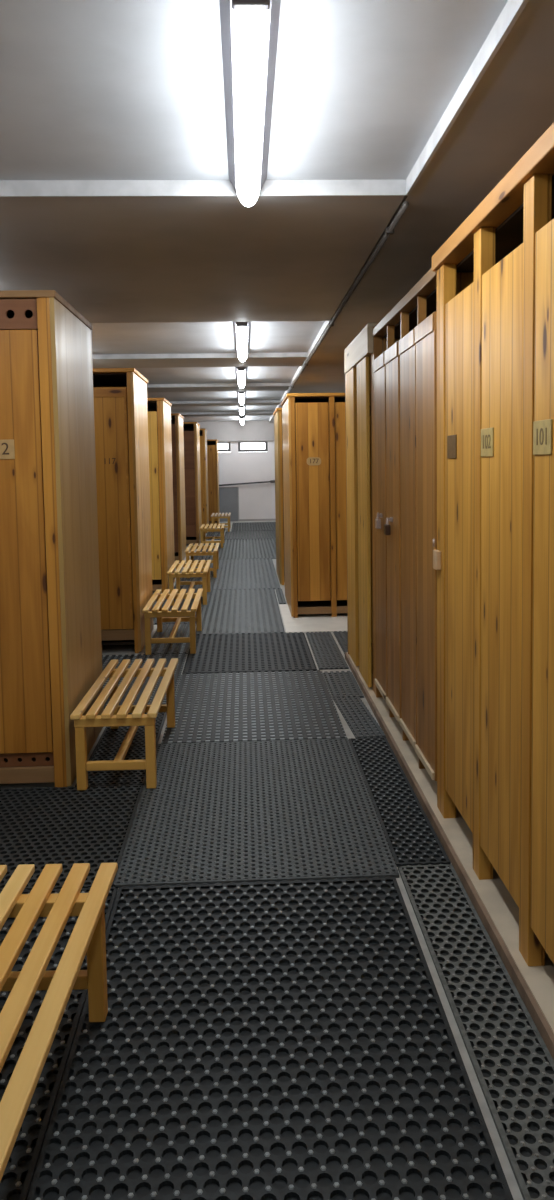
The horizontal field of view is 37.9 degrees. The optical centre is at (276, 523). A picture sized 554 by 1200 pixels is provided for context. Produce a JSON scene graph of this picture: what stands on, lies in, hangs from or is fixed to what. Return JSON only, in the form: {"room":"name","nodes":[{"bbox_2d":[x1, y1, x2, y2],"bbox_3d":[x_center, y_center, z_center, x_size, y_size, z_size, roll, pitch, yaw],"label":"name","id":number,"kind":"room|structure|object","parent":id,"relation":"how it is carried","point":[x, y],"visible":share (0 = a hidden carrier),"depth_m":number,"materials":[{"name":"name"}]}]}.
{"room":"changing room","nodes":[
{"label":"changing room","id":0,"kind":"room"},
{"bbox_2d":[218,441,275,518],"bbox_3d":[-0.999,-1.317,20.535,4.620,2.530,0.200,-1,4,-2],"label":"wall","id":1,"kind":"structure","parent":0,"point":[256,501],"depth_m":20.46,"materials":[{"name":"white paint"}]},
{"bbox_2d":[218,442,230,451],"bbox_3d":[-1.410,-1.919,20.394,0.470,0.235,0.060,-1,4,-2],"label":"window","id":2,"kind":"structure","parent":1,"relation":"in","point":[222,446],"depth_m":20.38,"materials":[{"name":"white glass"}]},
{"bbox_2d":[219,487,238,521],"bbox_3d":[-1.238,-0.478,20.463,0.545,0.875,0.038,-1,4,-2],"label":"wall panel","id":3,"kind":"object","parent":1,"relation":"attached to","point":[228,497],"visible":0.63,"depth_m":20.45,"materials":[{"name":"grey paint"}]},
{"bbox_2d":[198,421,273,441],"bbox_3d":[-1.010,-2.314,20.331,4.620,0.510,0.060,-1,4,-2],"label":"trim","id":4,"kind":"structure","parent":1,"relation":"attached to","point":[223,431],"depth_m":20.30,"materials":[{"name":"grey paint"}]},
{"bbox_2d":[219,480,274,485],"bbox_3d":[-0.867,-1.004,20.410,1.723,0.150,0.103,-1,4,-2],"label":"handrail","id":5,"kind":"object","parent":1,"relation":"attached to","point":[270,481],"visible":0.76,"depth_m":20.39,"materials":[{"name":"black metal"}]},
{"bbox_2d":[238,442,267,451],"bbox_3d":[-0.611,-1.929,20.426,0.740,0.245,0.060,-1,4,-2],"label":"window","id":6,"kind":"structure","parent":1,"relation":"in","point":[242,446],"depth_m":20.41,"materials":[{"name":"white glass"}]},
{"bbox_2d":[239,519,275,520],"bbox_3d":[-0.975,-0.073,20.519,4.620,0.050,0.015,-1,4,-2],"label":"baseboard","id":7,"kind":"structure","parent":1,"relation":"attached to","point":[239,519],"depth_m":20.53,"materials":[{"name":"grey paint"}]},
{"bbox_2d":[269,0,528,421],"bbox_3d":[0.279,-1.689,8.538,0.012,0.059,23.640,-1,4,-2],"label":"trim","id":8,"kind":"structure","parent":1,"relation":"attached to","point":[512,10],"depth_m":2.29,"materials":[{"name":"white paint"}]},
{"bbox_2d":[0,0,507,421],"bbox_3d":[-0.538,-1.791,8.678,4.820,0.150,24.200,-1,4,-2],"label":"ceiling","id":9,"kind":"structure","parent":0,"point":[90,89],"depth_m":2.38,"materials":[{"name":"paint"}]},
{"bbox_2d":[92,357,306,367],"bbox_3d":[-1.272,-1.650,8.231,3.113,0.043,0.750,-1,4,-2],"label":"trim","id":10,"kind":"structure","parent":9,"relation":"attached to","point":[259,361],"depth_m":8.23,"materials":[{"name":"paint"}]},
{"bbox_2d":[92,352,307,358],"bbox_3d":[-1.256,-1.622,7.852,3.113,0.043,0.012,-1,4,-2],"label":"trim","id":11,"kind":"structure","parent":9,"relation":"attached to","point":[294,354],"depth_m":7.86,"materials":[{"name":"white paint"}]},
{"bbox_2d":[0,196,404,322],"bbox_3d":[-1.115,-1.365,4.425,3.113,0.055,2.750,-1,4,-2],"label":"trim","id":12,"kind":"structure","parent":9,"relation":"attached to","point":[275,258],"depth_m":3.93,"materials":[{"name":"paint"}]},
{"bbox_2d":[0,180,405,196],"bbox_3d":[-1.059,-1.262,3.049,3.113,0.058,0.012,-1,4,-2],"label":"ceiling beam","id":13,"kind":"structure","parent":9,"relation":"attached to","point":[8,188],"depth_m":3.07,"materials":[{"name":"white paint"}]},
{"bbox_2d":[147,386,289,391],"bbox_3d":[-1.391,-1.863,11.146,3.113,0.043,0.700,-1,4,-2],"label":"trim","id":14,"kind":"structure","parent":9,"relation":"attached to","point":[245,388],"depth_m":11.16,"materials":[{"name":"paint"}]},
{"bbox_2d":[147,383,289,387],"bbox_3d":[-1.377,-1.837,10.791,3.113,0.043,0.012,-1,4,-2],"label":"trim","id":15,"kind":"structure","parent":9,"relation":"attached to","point":[215,384],"depth_m":10.81,"materials":[{"name":"white paint"}]},
{"bbox_2d":[169,400,279,403],"bbox_3d":[-1.497,-2.053,13.731,3.113,0.043,0.012,-1,4,-2],"label":"trim","id":16,"kind":"structure","parent":9,"relation":"attached to","point":[237,401],"depth_m":13.75,"materials":[{"name":"white paint"}]},
{"bbox_2d":[171,403,279,406],"bbox_3d":[-1.511,-2.077,14.061,3.113,0.043,0.650,-1,4,-2],"label":"trim","id":17,"kind":"structure","parent":9,"relation":"attached to","point":[206,404],"depth_m":14.10,"materials":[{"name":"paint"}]},
{"bbox_2d":[179,411,273,414],"bbox_3d":[-1.620,-2.272,16.721,3.113,0.043,0.012,-1,4,-2],"label":"trim","id":18,"kind":"structure","parent":9,"relation":"attached to","point":[263,412],"depth_m":16.74,"materials":[{"name":"white paint"}]},
{"bbox_2d":[182,413,272,415],"bbox_3d":[-1.632,-2.294,17.026,3.113,0.043,0.600,-1,4,-2],"label":"trim","id":19,"kind":"structure","parent":9,"relation":"attached to","point":[271,413],"depth_m":17.05,"materials":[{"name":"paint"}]},
{"bbox_2d":[232,322,250,361],"bbox_3d":[-0.292,-1.517,6.774,0.144,0.125,1.754,-1,4,-2],"label":"lamp","id":20,"kind":"object","parent":9,"relation":"attached to","point":[241,330],"visible":0.92,"depth_m":6.47,"materials":[{"name":"white plastic"}]},
{"bbox_2d":[236,326,247,361],"bbox_3d":[-0.292,-1.494,6.787,0.088,0.078,1.708,-1,4,-2],"label":"diffuser","id":21,"kind":"object","parent":20,"relation":"attached to","point":[241,331],"depth_m":6.52,"materials":[{"name":"white plastic"}]},
{"bbox_2d":[235,367,247,387],"bbox_3d":[-0.419,-1.717,9.514,0.144,0.125,1.554,-1,4,-2],"label":"lamp","id":22,"kind":"object","parent":9,"relation":"attached to","point":[240,372],"visible":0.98,"depth_m":9.15,"materials":[{"name":"white plastic"}]},
{"bbox_2d":[237,371,244,387],"bbox_3d":[-0.419,-1.694,9.527,0.088,0.078,1.508,-1,4,-2],"label":"diffuser","id":23,"kind":"object","parent":22,"relation":"attached to","point":[240,374],"depth_m":9.26,"materials":[{"name":"white plastic"}]},
{"bbox_2d":[237,391,245,404],"bbox_3d":[-0.543,-1.929,12.403,0.144,0.125,1.554,-1,4,-2],"label":"lamp","id":24,"kind":"object","parent":9,"relation":"attached to","point":[241,395],"visible":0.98,"depth_m":12.00,"materials":[{"name":"white plastic"}]},
{"bbox_2d":[239,394,244,404],"bbox_3d":[-0.543,-1.906,12.416,0.088,0.078,1.508,-1,4,-2],"label":"diffuser","id":25,"kind":"object","parent":24,"relation":"attached to","point":[241,396],"depth_m":12.12,"materials":[{"name":"white plastic"}]},
{"bbox_2d":[238,406,245,415],"bbox_3d":[-0.666,-2.141,15.293,0.144,0.125,1.554,-1,4,-2],"label":"lamp","id":26,"kind":"object","parent":9,"relation":"attached to","point":[241,409],"visible":0.91,"depth_m":14.94,"materials":[{"name":"white plastic"}]},
{"bbox_2d":[239,408,243,415],"bbox_3d":[-0.666,-2.118,15.306,0.088,0.078,1.508,-1,4,-2],"label":"diffuser","id":27,"kind":"object","parent":26,"relation":"attached to","point":[241,410],"depth_m":15.05,"materials":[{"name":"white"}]},
{"bbox_2d":[239,416,244,424],"bbox_3d":[-0.826,-2.416,19.055,0.144,0.125,1.804,-1,4,-2],"label":"lamp","id":28,"kind":"object","parent":9,"relation":"attached to","point":[241,418],"visible":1,"depth_m":18.25,"materials":[{"name":"white plastic"}]},
{"bbox_2d":[219,0,280,206],"bbox_3d":[-0.083,-1.198,2.416,0.144,0.125,1.304,-1,4,-2],"label":"lamp","id":29,"kind":"object","parent":9,"relation":"attached to","point":[249,28],"visible":1,"depth_m":2.14,"materials":[{"name":"white plastic"}]},
{"bbox_2d":[231,9,269,206],"bbox_3d":[-0.083,-1.175,2.428,0.088,0.078,1.258,-1,4,-2],"label":"diffuser","id":30,"kind":"object","parent":29,"relation":"attached to","point":[250,28],"depth_m":2.17,"materials":[{"name":"white plastic"}]},
{"bbox_2d":[270,201,408,421],"bbox_3d":[0.171,-1.867,11.486,0.036,0.025,16.650,-1,4,-2],"label":"cable conduit","id":31,"kind":"object","parent":9,"relation":"attached to","point":[389,230],"visible":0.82,"depth_m":4.29,"materials":[{"name":"grey metal"}]},
{"bbox_2d":[0,521,534,1199],"bbox_3d":[-0.495,0.866,8.874,4.820,0.120,24.200,-1,4,-2],"label":"floor","id":32,"kind":"structure","parent":0,"point":[128,649],"depth_m":2.47,"materials":[{"name":"stone"}]},
{"bbox_2d":[0,290,103,786],"bbox_3d":[-1.726,0.081,3.958,1.540,2.210,0.870,-1,4,-2],"label":"locker","id":33,"kind":"object","parent":32,"relation":"on","point":[51,644],"visible":0.97,"depth_m":3.60,"materials":[{"name":"brown wood"}]},
{"bbox_2d":[0,886,117,1199],"bbox_3d":[-1.024,1.333,1.757,1.042,0.014,2.003,-1,4,-2],"label":"rubber mat","id":34,"kind":"object","parent":32,"relation":"on","point":[17,1178],"visible":0.22,"depth_m":1.96,"materials":[{"name":"black rubber"}]},
{"bbox_2d":[0,863,117,1181],"bbox_3d":[-0.643,1.147,1.728,0.425,0.349,1.010,-1,4,0],"label":"slatted bench","id":35,"kind":"object","parent":34,"relation":"on","point":[88,933],"visible":1,"depth_m":1.86,"materials":[{"name":"brown wood"}]},
{"bbox_2d":[0,785,143,890],"bbox_3d":[-1.443,1.236,3.179,1.722,0.012,0.883,-1,4,-2],"label":"rubber mat","id":36,"kind":"object","parent":32,"relation":"on","point":[66,826],"visible":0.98,"depth_m":3.24,"materials":[{"name":"black rubber"}]},
{"bbox_2d":[75,712,166,786],"bbox_3d":[-0.780,1.149,4.208,0.312,0.012,1.127,-1,4,-2],"label":"rubber mat","id":37,"kind":"object","parent":32,"relation":"on","point":[110,741],"visible":0.53,"depth_m":4.05,"materials":[{"name":"black rubber"}]},
{"bbox_2d":[70,658,177,789],"bbox_3d":[-0.729,0.976,4.061,0.378,0.349,1.010,-1,4,-1],"label":"slatted bench","id":38,"kind":"object","parent":37,"relation":"on","point":[115,715],"visible":1,"depth_m":3.69,"materials":[{"name":"brown wood"}]},
{"bbox_2d":[93,368,153,652],"bbox_3d":[-1.847,-0.098,6.566,1.546,2.185,0.876,-1,4,-2],"label":"locker","id":39,"kind":"object","parent":32,"relation":"on","point":[120,394],"visible":0.35,"depth_m":6.20,"materials":[{"name":"brown wood"}]},
{"bbox_2d":[102,653,186,708],"bbox_3d":[-1.529,1.069,5.455,1.736,0.012,1.400,-1,4,-2],"label":"rubber mat","id":40,"kind":"object","parent":32,"relation":"on","point":[106,659],"visible":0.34,"depth_m":5.81,"materials":[{"name":"black rubber"}]},
{"bbox_2d":[147,398,174,592],"bbox_3d":[-2.030,-0.319,9.498,1.546,2.200,0.966,-1,4,-2],"label":"locker","id":41,"kind":"object","parent":32,"relation":"on","point":[159,409],"visible":0.18,"depth_m":9.09,"materials":[{"name":"brown wood"}]},
{"bbox_2d":[143,623,196,654],"bbox_3d":[-0.880,0.961,6.778,0.342,0.012,1.160,-1,4,-2],"label":"rubber mat","id":42,"kind":"object","parent":32,"relation":"on","point":[183,630],"visible":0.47,"depth_m":6.53,"materials":[{"name":"black rubber"}]},
{"bbox_2d":[142,588,202,654],"bbox_3d":[-0.833,0.791,6.622,0.410,0.349,1.010,-1,4,-2],"label":"slatted bench","id":43,"kind":"object","parent":42,"relation":"on","point":[162,614],"visible":1,"depth_m":6.25,"materials":[{"name":"brown wood"}]},
{"bbox_2d":[153,593,202,624],"bbox_3d":[-1.637,0.867,8.210,1.746,0.012,1.730,-1,4,-2],"label":"rubber mat","id":44,"kind":"object","parent":32,"relation":"on","point":[183,600],"visible":0.09,"depth_m":8.17,"materials":[{"name":"grey rubber"}]},
{"bbox_2d":[167,560,210,605],"bbox_3d":[-0.934,0.634,8.764,0.410,0.349,1.010,-1,4,-2],"label":"slatted bench","id":45,"kind":"object","parent":44,"relation":"on","point":[205,582],"visible":0.87,"depth_m":8.50,"materials":[{"name":"brown wood"}]},
{"bbox_2d":[171,413,185,562],"bbox_3d":[-2.206,-0.528,12.335,1.546,2.205,0.966,-1,4,-2],"label":"locker","id":46,"kind":"object","parent":32,"relation":"on","point":[177,432],"visible":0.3,"depth_m":11.95,"materials":[{"name":"brown wood"}]},
{"bbox_2d":[183,422,201,544],"bbox_3d":[-2.196,-0.719,14.881,1.546,2.210,0.966,-1,4,-2],"label":"locker","id":47,"kind":"object","parent":32,"relation":"on","point":[191,429],"visible":0.23,"depth_m":14.46,"materials":[{"name":"brown wood"}]},
{"bbox_2d":[174,563,212,592],"bbox_3d":[-1.062,0.686,10.529,0.406,0.012,2.830,-1,4,-2],"label":"rubber mat","id":48,"kind":"object","parent":32,"relation":"on","point":[196,587],"visible":0.1,"depth_m":10.07,"materials":[{"name":"grey rubber"}]},
{"bbox_2d":[185,543,219,577],"bbox_3d":[-0.982,0.489,10.738,0.410,0.349,1.010,-1,4,-2],"label":"slatted bench","id":49,"kind":"object","parent":48,"relation":"on","point":[191,548],"visible":0.92,"depth_m":10.28,"materials":[{"name":"brown wood"}]},
{"bbox_2d":[199,429,208,532],"bbox_3d":[-2.267,-0.896,17.349,1.546,2.200,0.916,-1,4,-2],"label":"locker","id":50,"kind":"object","parent":32,"relation":"on","point":[203,432],"visible":0.18,"depth_m":16.96,"materials":[{"name":"brown wood"}]},
{"bbox_2d":[194,543,220,560],"bbox_3d":[-1.167,0.461,13.594,0.366,0.012,3.280,-1,4,-2],"label":"rubber mat","id":51,"kind":"object","parent":32,"relation":"on","point":[205,557],"visible":0.2,"depth_m":12.65,"materials":[{"name":"grey rubber"}]},
{"bbox_2d":[200,524,224,547],"bbox_3d":[-1.141,0.222,14.375,0.410,0.349,1.010,-1,4,-2],"label":"slatted bench","id":52,"kind":"object","parent":51,"relation":"on","point":[203,529],"visible":0.97,"depth_m":13.91,"materials":[{"name":"brown wood"}]},
{"bbox_2d":[207,439,219,524],"bbox_3d":[-2.165,-0.957,19.305,1.546,2.030,0.916,-1,4,-2],"label":"locker","id":53,"kind":"object","parent":32,"relation":"on","point":[212,445],"visible":0.23,"depth_m":18.90,"materials":[{"name":"brown wood"}]},
{"bbox_2d":[206,528,225,539],"bbox_3d":[-1.279,0.222,16.853,0.350,0.012,2.740,-1,4,-2],"label":"rubber mat","id":54,"kind":"object","parent":32,"relation":"on","point":[216,533],"visible":0.49,"depth_m":16.63,"materials":[{"name":"grey rubber"}]},
{"bbox_2d":[211,513,230,531],"bbox_3d":[-1.223,-0.023,17.715,0.410,0.349,1.010,-1,4,-2],"label":"slatted bench","id":55,"kind":"object","parent":54,"relation":"on","point":[226,515],"visible":0.87,"depth_m":17.25,"materials":[{"name":"brown wood"}]},
{"bbox_2d":[196,589,284,634],"bbox_3d":[-0.367,0.856,8.086,0.775,0.012,2.420,-1,4,-2],"label":"rubber mat","id":56,"kind":"object","parent":32,"relation":"on","point":[233,611],"visible":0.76,"depth_m":7.82,"materials":[{"name":"grey rubber"}]},
{"bbox_2d":[210,558,280,589],"bbox_3d":[-0.440,0.657,10.788,0.850,0.012,2.960,-1,4,-2],"label":"rubber mat","id":57,"kind":"object","parent":32,"relation":"on","point":[245,574],"visible":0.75,"depth_m":10.44,"materials":[{"name":"grey rubber"}]},
{"bbox_2d":[218,539,275,559],"bbox_3d":[-0.466,0.430,13.871,1.050,0.012,3.180,-1,4,-2],"label":"rubber mat","id":58,"kind":"object","parent":32,"relation":"on","point":[249,548],"visible":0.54,"depth_m":13.61,"materials":[{"name":"grey rubber"}]},
{"bbox_2d":[182,632,316,673],"bbox_3d":[-0.214,0.990,6.245,0.940,0.012,1.260,-1,4,-2],"label":"rubber mat","id":59,"kind":"object","parent":32,"relation":"on","point":[284,651],"visible":0.94,"depth_m":6.13,"materials":[{"name":"black rubber"}]},
{"bbox_2d":[224,530,275,539],"bbox_3d":[-0.506,0.241,16.430,1.120,0.012,1.850,-1,4,-2],"label":"rubber mat","id":60,"kind":"object","parent":32,"relation":"on","point":[232,535],"visible":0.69,"depth_m":16.32,"materials":[{"name":"grey rubber"}]},
{"bbox_2d":[231,522,275,530],"bbox_3d":[-0.489,0.073,18.701,1.100,0.012,2.500,-1,4,-2],"label":"rubber mat","id":61,"kind":"object","parent":32,"relation":"on","point":[248,526],"visible":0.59,"depth_m":18.57,"materials":[{"name":"grey rubber"}]},
{"bbox_2d":[161,670,346,742],"bbox_3d":[-0.146,1.087,4.908,0.975,0.012,1.395,-1,4,-2],"label":"rubber mat","id":62,"kind":"object","parent":32,"relation":"on","point":[225,707],"visible":0.92,"depth_m":4.77,"materials":[{"name":"black rubber"}]},
{"bbox_2d":[114,738,398,887],"bbox_3d":[-0.096,1.189,3.500,0.999,0.014,1.410,-1,4,-2],"label":"rubber mat","id":63,"kind":"object","parent":32,"relation":"on","point":[299,809],"visible":0.98,"depth_m":3.28,"materials":[{"name":"black rubber"}]},
{"bbox_2d":[27,876,513,1199],"bbox_3d":[-0.035,1.295,2.053,0.953,0.014,1.478,-1,4,-2],"label":"rubber mat","id":64,"kind":"object","parent":32,"relation":"on","point":[271,1040],"visible":0.99,"depth_m":1.95,"materials":[{"name":"black rubber"}]},
{"bbox_2d":[273,408,284,584],"bbox_3d":[0.759,-0.360,10.136,1.546,2.100,1.116,-1,4,-2],"label":"locker","id":65,"kind":"object","parent":32,"relation":"on","point":[278,438],"visible":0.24,"depth_m":9.62,"materials":[{"name":"brown wood"}]},
{"bbox_2d":[275,588,285,603],"bbox_3d":[0.038,0.795,8.821,0.075,0.012,0.980,-1,4,-2],"label":"rubber mat","id":66,"kind":"object","parent":32,"relation":"on","point":[281,599],"visible":1,"depth_m":8.79,"materials":[{"name":"grey rubber"}]},
{"bbox_2d":[279,604,347,632],"bbox_3d":[0.932,0.872,7.649,1.765,0.004,1.380,-1,4,-2],"label":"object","id":67,"kind":"structure","parent":32,"relation":"on","point":[304,622],"depth_m":7.34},
{"bbox_2d":[281,393,346,617],"bbox_3d":[0.855,-0.209,8.114,1.546,2.085,1.216,-1,4,-2],"label":"locker","id":68,"kind":"object","parent":67,"relation":"on","point":[313,424],"visible":0.51,"depth_m":7.52,"materials":[{"name":"brown wood"}]},
{"bbox_2d":[306,631,348,669],"bbox_3d":[0.376,0.977,6.284,0.212,0.012,1.230,-1,4,-2],"label":"rubber mat","id":69,"kind":"object","parent":32,"relation":"on","point":[327,654],"visible":1,"depth_m":6.17,"materials":[{"name":"black rubber"}]},
{"bbox_2d":[333,631,347,653],"bbox_3d":[1.079,0.950,6.506,1.165,0.012,0.840,-1,4,-2],"label":"rubber mat","id":70,"kind":"object","parent":32,"relation":"on","point":[342,637],"visible":0.2,"depth_m":6.59,"materials":[{"name":"black rubber"}]},
{"bbox_2d":[323,671,363,697],"bbox_3d":[0.428,1.051,5.278,0.196,0.012,0.610,-1,4,-2],"label":"rubber mat","id":71,"kind":"object","parent":32,"relation":"on","point":[340,684],"visible":1,"depth_m":5.25,"materials":[{"name":"black rubber"}]},
{"bbox_2d":[333,696,385,737],"bbox_3d":[0.462,1.100,4.609,0.165,0.012,0.735,-1,4,-6],"label":"rubber mat","id":72,"kind":"object","parent":32,"relation":"on","point":[361,722],"visible":0.98,"depth_m":4.55,"materials":[{"name":"black rubber"}]},
{"bbox_2d":[348,737,450,866],"bbox_3d":[0.498,1.176,3.556,0.197,0.014,1.335,-1,4,-2],"label":"rubber mat","id":73,"kind":"object","parent":32,"relation":"on","point":[412,840],"visible":1,"depth_m":3.37,"materials":[{"name":"black rubber"}]},
{"bbox_2d":[347,652,553,1032],"bbox_3d":[1.374,1.236,2.345,1.415,0.045,7.380,-1,4,-2],"label":"ledge","id":74,"kind":"object","parent":32,"relation":"on","point":[494,895],"visible":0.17,"depth_m":2.67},
{"bbox_2d":[344,323,377,694],"bbox_3d":[0.776,-0.106,5.335,0.508,2.210,1.092,-1,4,-2],"label":"locker","id":75,"kind":"object","parent":74,"relation":"on","point":[358,356],"visible":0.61,"depth_m":5.18,"materials":[{"name":"brown wood"}]},
{"bbox_2d":[372,268,436,780],"bbox_3d":[0.847,0.009,4.010,0.526,2.173,1.543,-1,4,-2],"label":"locker","id":76,"kind":"object","parent":74,"relation":"on","point":[405,339],"visible":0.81,"depth_m":3.80,"materials":[{"name":"brown wood"}]},
{"bbox_2d":[375,512,380,528],"bbox_3d":[0.561,-0.015,4.482,0.026,0.091,0.052,-1,4,-2],"label":"padlock","id":77,"kind":"object","parent":76,"relation":"attached to","point":[377,520],"visible":1,"depth_m":4.46,"materials":[{"name":"metal"}]},
{"bbox_2d":[384,518,389,534],"bbox_3d":[0.573,0.016,4.194,0.026,0.091,0.052,-1,4,-2],"label":"padlock","id":78,"kind":"object","parent":76,"relation":"attached to","point":[386,526],"visible":1,"depth_m":4.17,"materials":[{"name":"metal"}]},
{"bbox_2d":[345,653,553,1059],"bbox_3d":[0.661,1.252,2.317,0.014,0.040,7.380,-1,4,-2],"label":"trim","id":79,"kind":"structure","parent":74,"relation":"attached to","point":[535,1012],"depth_m":2.62,"materials":[{"name":"grey metal"}]},
{"bbox_2d":[432,123,553,965],"bbox_3d":[0.927,0.144,1.996,0.524,2.198,2.480,-1,4,-2],"label":"locker","id":80,"kind":"object","parent":74,"relation":"on","point":[493,559],"visible":1,"depth_m":2.42,"materials":[{"name":"brown wood"}]},
{"bbox_2d":[398,864,553,1199],"bbox_3d":[0.559,1.282,2.104,0.194,0.014,1.570,-1,4,-2],"label":"rubber mat","id":81,"kind":"object","parent":32,"relation":"on","point":[513,1066],"visible":1,"depth_m":2.07,"materials":[{"name":"black rubber"}]},
{"bbox_2d":[269,0,553,422],"bbox_3d":[1.032,-1.706,8.568,1.495,0.055,23.640,-1,4,-2],"label":"ceiling","id":82,"kind":"structure","parent":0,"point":[511,106],"depth_m":2.90,"materials":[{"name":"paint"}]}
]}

